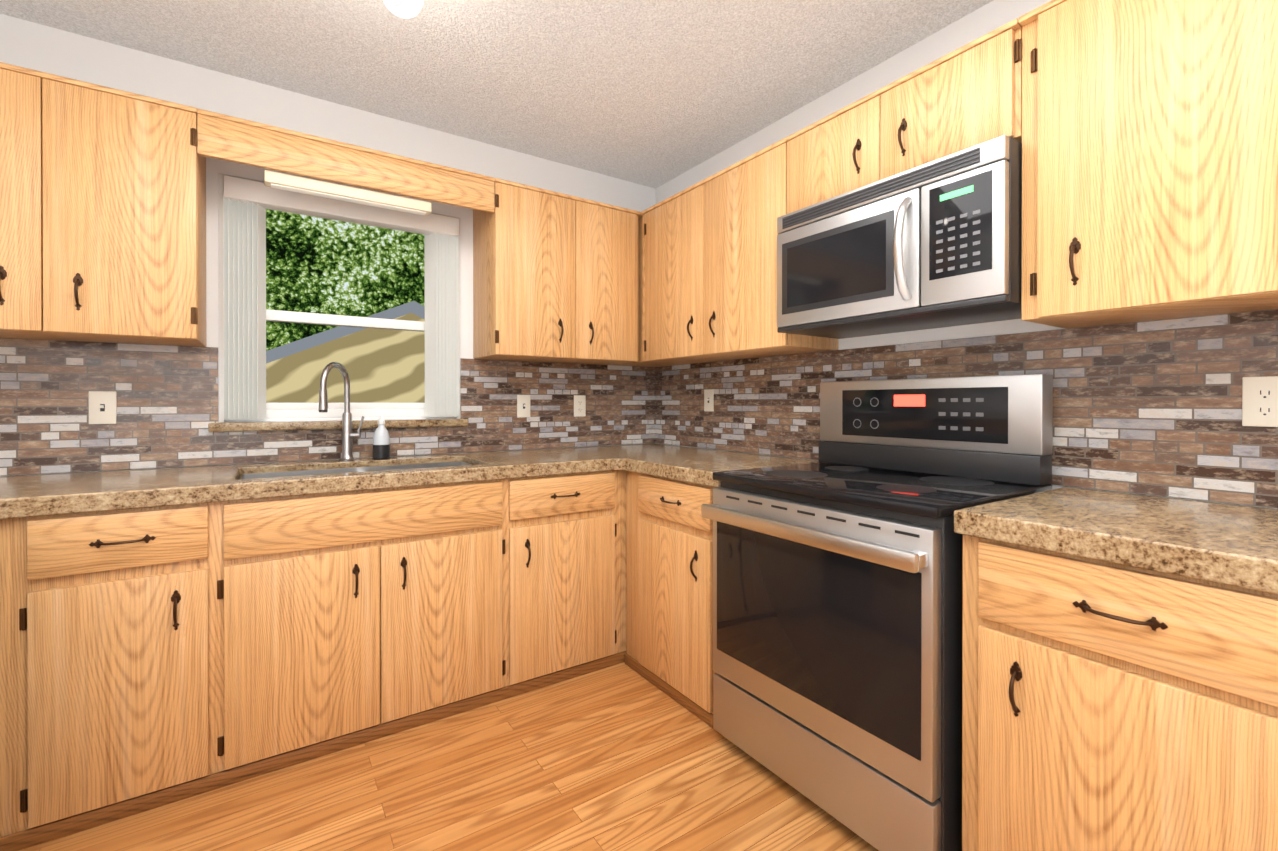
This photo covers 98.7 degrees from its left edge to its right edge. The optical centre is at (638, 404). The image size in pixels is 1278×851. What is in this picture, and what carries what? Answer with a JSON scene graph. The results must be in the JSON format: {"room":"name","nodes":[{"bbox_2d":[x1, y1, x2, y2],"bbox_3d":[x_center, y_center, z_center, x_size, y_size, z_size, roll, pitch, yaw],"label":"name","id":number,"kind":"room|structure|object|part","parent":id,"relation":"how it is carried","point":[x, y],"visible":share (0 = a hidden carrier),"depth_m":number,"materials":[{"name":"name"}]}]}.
{"room":"kitchen","nodes":[
{"label":"kitchen","id":0,"kind":"room"},
{"bbox_2d":[0,14,655,476],"bbox_3d":[-1.259,-0.073,2.481,3.470,2.444,0.150,0,0,-34],"label":"wall","id":1,"kind":"structure","parent":0,"point":[58,52],"depth_m":2.23,"materials":[{"name":"white paint"}]},
{"bbox_2d":[0,62,206,346],"bbox_3d":[-1.999,-0.609,1.682,1.036,0.778,0.347,0,0,-34],"label":"upper cabinet","id":2,"kind":"object","parent":1,"relation":"attached to","point":[102,213],"visible":0.94,"depth_m":1.72,"materials":[{"name":"brown wood"}]},
{"bbox_2d":[0,338,654,475],"bbox_3d":[-1.216,0.005,2.416,3.156,0.456,0.006,0,0,-34],"label":"tile backsplash","id":3,"kind":"structure","parent":1,"relation":"attached to","point":[167,404],"depth_m":2.10,"materials":[{"name":"tile"}]},
{"bbox_2d":[89,391,116,423],"bbox_3d":[-1.899,0.011,1.943,0.072,0.116,0.016,0,0,-34],"label":"light switch","id":4,"kind":"object","parent":3,"relation":"attached to","point":[102,407],"visible":1,"depth_m":1.95,"materials":[{"name":"white plastic"}]},
{"bbox_2d":[517,395,529,417],"bbox_3d":[-0.590,0.008,2.821,0.072,0.116,0.016,0,0,-34],"label":"light switch","id":5,"kind":"object","parent":3,"relation":"attached to","point":[523,405],"visible":1,"depth_m":2.82,"materials":[{"name":"white plastic"}]},
{"bbox_2d":[574,395,585,416],"bbox_3d":[-0.324,0.007,3.005,0.072,0.116,0.007,0,0,-34],"label":"electrical outlet","id":6,"kind":"object","parent":3,"relation":"attached to","point":[579,405],"visible":1,"depth_m":3.00,"materials":[{"name":"white plastic"}]},
{"bbox_2d":[208,419,467,431],"bbox_3d":[-1.258,0.086,2.407,0.989,0.034,0.095,0,0,-34],"label":"window sill","id":7,"kind":"structure","parent":1,"relation":"attached to","point":[258,426],"depth_m":2.30,"materials":[{"name":"beige stone"}]},
{"bbox_2d":[218,174,459,421],"bbox_3d":[-1.292,-0.416,2.458,0.928,0.969,0.146,0,0,-34],"label":"window unit","id":8,"kind":"structure","parent":1,"relation":"in","point":[302,411],"depth_m":2.40,"materials":[{"name":"white plastic"}]},
{"bbox_2d":[223,176,458,419],"bbox_3d":[-1.252,-0.413,2.397,0.897,0.940,0.095,0,0,-34],"label":"window blinds","id":9,"kind":"object","parent":8,"relation":"attached to","point":[247,204],"visible":0.94,"depth_m":2.23,"materials":[{"name":"white fabric"}]},
{"bbox_2d":[197,108,494,212],"bbox_3d":[-1.150,-0.925,2.267,1.027,0.150,0.318,0,0,-34],"label":"valance board","id":10,"kind":"object","parent":1,"relation":"attached to","point":[235,139],"visible":1,"depth_m":2.08,"materials":[{"name":"brown wood"}]},
{"bbox_2d":[264,170,431,215],"bbox_3d":[-1.124,-0.825,2.160,0.580,0.047,0.059,0,0,-34],"label":"light","id":11,"kind":"object","parent":10,"relation":"attached to","point":[292,183],"visible":1,"depth_m":2.12,"materials":[{"name":"beige plastic"}]},
{"bbox_2d":[473,178,640,364],"bbox_3d":[-0.394,-0.613,2.758,0.775,0.778,0.347,0,0,-34],"label":"upper cabinet","id":12,"kind":"object","parent":1,"relation":"attached to","point":[555,277],"visible":0.98,"depth_m":2.60,"materials":[{"name":"brown wood"}]},
{"bbox_2d":[614,212,660,366],"bbox_3d":[0.064,-0.614,3.064,0.316,0.778,0.345,0,0,-34],"label":"upper cabinet","id":13,"kind":"object","parent":1,"relation":"attached to","point":[641,218],"depth_m":2.89,"materials":[{"name":"brown wood"}]},
{"bbox_3d":[0.029,-0.605,2.852,0.016,0.760,0.027,0,0,-34],"label":"right corner cabinet filler","id":14,"kind":"part","parent":13,"relation":"part of","materials":[{"name":"beige wood"}]},
{"bbox_2d":[19,662,878,850],"bbox_3d":[-0.034,1.205,0.658,3.470,0.100,4.550,0,0,-34],"label":"floor","id":15,"kind":"structure","parent":0,"point":[623,756],"depth_m":1.62,"materials":[{"name":"laminate"}]},
{"bbox_2d":[0,517,31,850],"bbox_3d":[-2.054,0.722,1.480,0.715,0.860,0.626,0,0,-34],"label":"base cabinet","id":16,"kind":"object","parent":15,"relation":"on","point":[15,533],"depth_m":1.42,"materials":[{"name":"brown wood"}]},
{"bbox_2d":[32,502,223,845],"bbox_3d":[-1.596,0.721,1.788,0.388,0.860,0.626,0,0,-34],"label":"base cabinet","id":17,"kind":"object","parent":15,"relation":"on","point":[152,657],"depth_m":1.52,"materials":[{"name":"brown wood"}]},
{"bbox_2d":[220,478,511,785],"bbox_3d":[-1.063,0.720,2.145,0.897,0.860,0.626,0,0,-34],"label":"base cabinet","id":18,"kind":"object","parent":15,"relation":"on","point":[349,619],"depth_m":1.85,"materials":[{"name":"brown wood"}]},
{"bbox_2d":[512,470,619,696],"bbox_3d":[-0.485,0.719,2.533,0.495,0.860,0.626,0,0,-34],"label":"base cabinet","id":19,"kind":"object","parent":15,"relation":"on","point":[566,527],"depth_m":2.28,"materials":[{"name":"brown wood"}]},
{"bbox_2d":[620,470,625,662],"bbox_3d":[-0.003,0.718,2.856,0.665,0.860,0.626,0,0,-34],"label":"base cabinet","id":20,"kind":"object","parent":15,"relation":"on","point":[622,472],"depth_m":2.45,"materials":[{"name":"brown wood"}]},
{"bbox_2d":[0,447,695,519],"bbox_3d":[-1.023,0.262,2.130,3.154,0.052,0.682,0,0,-34],"label":"countertop","id":21,"kind":"structure","parent":20,"relation":"on","point":[22,496],"depth_m":1.81,"materials":[{"name":"stone"}]},
{"bbox_2d":[318,362,363,460],"bbox_3d":[-1.215,0.031,2.245,0.176,0.408,0.176,0,0,-34],"label":"faucet","id":22,"kind":"object","parent":21,"relation":"on","point":[348,435],"visible":1,"depth_m":2.29,"materials":[{"name":"silver metal"}]},
{"bbox_2d":[241,461,471,478],"bbox_3d":[-1.046,0.357,2.129,0.810,0.193,0.375,0,0,-34],"label":"sink basin","id":23,"kind":"object","parent":21,"relation":"in","point":[331,471],"visible":0.04,"depth_m":2.25,"materials":[{"name":"silver metal"}]},
{"bbox_2d":[373,415,389,459],"bbox_3d":[-1.114,0.140,2.374,0.068,0.188,0.068,0,0,-34],"label":"soap bottle","id":24,"kind":"object","parent":21,"relation":"on","point":[381,443],"visible":1,"depth_m":2.35,"materials":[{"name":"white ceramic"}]},
{"bbox_2d":[584,443,683,450],"bbox_3d":[0.013,0.260,2.848,0.634,0.052,0.360,0,0,-34],"label":"countertop","id":25,"kind":"structure","parent":20,"relation":"on","point":[637,447],"depth_m":2.99,"materials":[{"name":"stone"}]},
{"bbox_2d":[628,448,818,487],"bbox_3d":[0.366,0.261,2.321,0.634,0.052,0.609,0,0,-34],"label":"countertop","id":26,"kind":"structure","parent":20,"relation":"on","point":[698,466],"depth_m":2.27,"materials":[{"name":"stone"}]},
{"bbox_2d":[624,471,715,728],"bbox_3d":[0.354,0.719,2.332,0.657,0.860,0.638,0,0,-34],"label":"base cabinet","id":27,"kind":"object","parent":15,"relation":"on","point":[669,590],"visible":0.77,"depth_m":2.14,"materials":[{"name":"brown wood"}]},
{"bbox_2d":[701,374,1052,850],"bbox_3d":[0.701,0.530,1.720,0.705,1.238,0.762,0,0,-34],"label":"range","id":28,"kind":"object","parent":15,"relation":"on","point":[837,619],"visible":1,"depth_m":1.53,"materials":[{"name":"silver metal"}]},
{"bbox_2d":[962,535,1277,850],"bbox_3d":[1.262,0.724,0.979,0.657,0.860,1.042,0,0,-34],"label":"base cabinet","id":29,"kind":"object","parent":15,"relation":"on","point":[1107,706],"visible":1,"depth_m":1.02,"materials":[{"name":"brown wood"}]},
{"bbox_2d":[954,487,1277,593],"bbox_3d":[1.266,0.266,0.985,0.629,0.052,1.050,0,0,-34],"label":"countertop","id":30,"kind":"structure","parent":29,"relation":"on","point":[1231,544],"depth_m":1.09,"materials":[{"name":"stone"}]},
{"bbox_2d":[0,0,992,188],"bbox_3d":[-0.034,-1.339,0.650,3.470,0.100,4.550,0,0,-34],"label":"ceiling","id":31,"kind":"structure","parent":0,"point":[655,94],"depth_m":2.03,"materials":[{"name":"white paint"}]},
{"bbox_2d":[383,0,423,18],"bbox_3d":[-0.687,-1.212,1.591,0.140,0.158,0.140,0,0,-34],"label":"ceiling light","id":32,"kind":"object","parent":31,"relation":"hanging from","point":[406,9],"visible":1,"depth_m":1.58,"materials":[{"name":"white glass"}]},
{"bbox_2d":[656,0,1277,508],"bbox_3d":[1.387,-0.070,1.516,0.150,2.444,4.400,0,0,-34],"label":"wall","id":33,"kind":"structure","parent":0,"point":[984,20],"depth_m":2.03,"materials":[{"name":"white paint"}]},
{"bbox_2d":[642,183,729,365],"bbox_3d":[0.289,-0.613,2.730,0.316,0.778,0.461,0,0,-34],"label":"upper cabinet","id":34,"kind":"object","parent":33,"relation":"attached to","point":[671,225],"depth_m":2.65,"materials":[{"name":"brown wood"}]},
{"bbox_2d":[698,138,837,359],"bbox_3d":[0.549,-0.612,2.341,0.316,0.778,0.474,0,0,-34],"label":"upper cabinet","id":35,"kind":"object","parent":33,"relation":"attached to","point":[710,268],"depth_m":2.25,"materials":[{"name":"brown wood"}]},
{"bbox_2d":[786,18,1022,213],"bbox_3d":[0.884,-0.850,1.814,0.347,0.297,0.770,0,0,-34],"label":"upper cabinet","id":36,"kind":"object","parent":33,"relation":"attached to","point":[968,95],"visible":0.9,"depth_m":1.64,"materials":[{"name":"brown wood"}]},
{"bbox_2d":[777,135,1021,338],"bbox_3d":[0.845,-0.476,1.788,0.441,0.422,0.757,0,0,-34],"label":"microwave","id":37,"kind":"object","parent":36,"relation":"attached to","point":[937,243],"visible":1,"depth_m":1.59,"materials":[{"name":"silver metal"}]},
{"bbox_2d":[655,309,1277,507],"bbox_3d":[0.988,0.007,1.971,0.006,0.456,3.200,0,0,-34],"label":"tile backsplash","id":38,"kind":"structure","parent":33,"relation":"attached to","point":[1154,407],"depth_m":1.53,"materials":[{"name":"tile"}]},
{"bbox_2d":[704,389,713,410],"bbox_3d":[0.363,-0.022,2.881,0.016,0.116,0.072,0,0,-34],"label":"light switch","id":39,"kind":"object","parent":38,"relation":"attached to","point":[708,399],"visible":1,"depth_m":2.88,"materials":[{"name":"white plastic"}]},
{"bbox_2d":[1242,376,1277,426],"bbox_3d":[1.449,-0.007,1.270,0.007,0.116,0.072,0,0,-34],"label":"electrical outlet","id":40,"kind":"object","parent":38,"relation":"attached to","point":[1259,401],"visible":1,"depth_m":1.27,"materials":[{"name":"white plastic"}]},
{"bbox_2d":[1019,0,1277,328],"bbox_3d":[1.389,-0.607,1.062,0.347,0.778,1.046,0,0,-34],"label":"upper cabinet","id":41,"kind":"object","parent":33,"relation":"attached to","point":[1149,160],"visible":1,"depth_m":1.21,"materials":[{"name":"brown wood"}]},
{"label":"outside","id":42,"kind":"structure","parent":0,"visible":0},
{"bbox_2d":[266,209,424,350],"bbox_3d":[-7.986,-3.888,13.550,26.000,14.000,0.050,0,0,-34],"label":"foliage","id":43,"kind":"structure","parent":42,"point":[319,265],"depth_m":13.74,"materials":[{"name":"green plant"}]},
{"bbox_2d":[266,301,424,402],"bbox_3d":[-4.943,-0.319,12.291,11.600,4.870,1.050,0,0,-34],"label":"gable","id":44,"kind":"object","parent":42,"point":[384,365],"depth_m":11.37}
]}

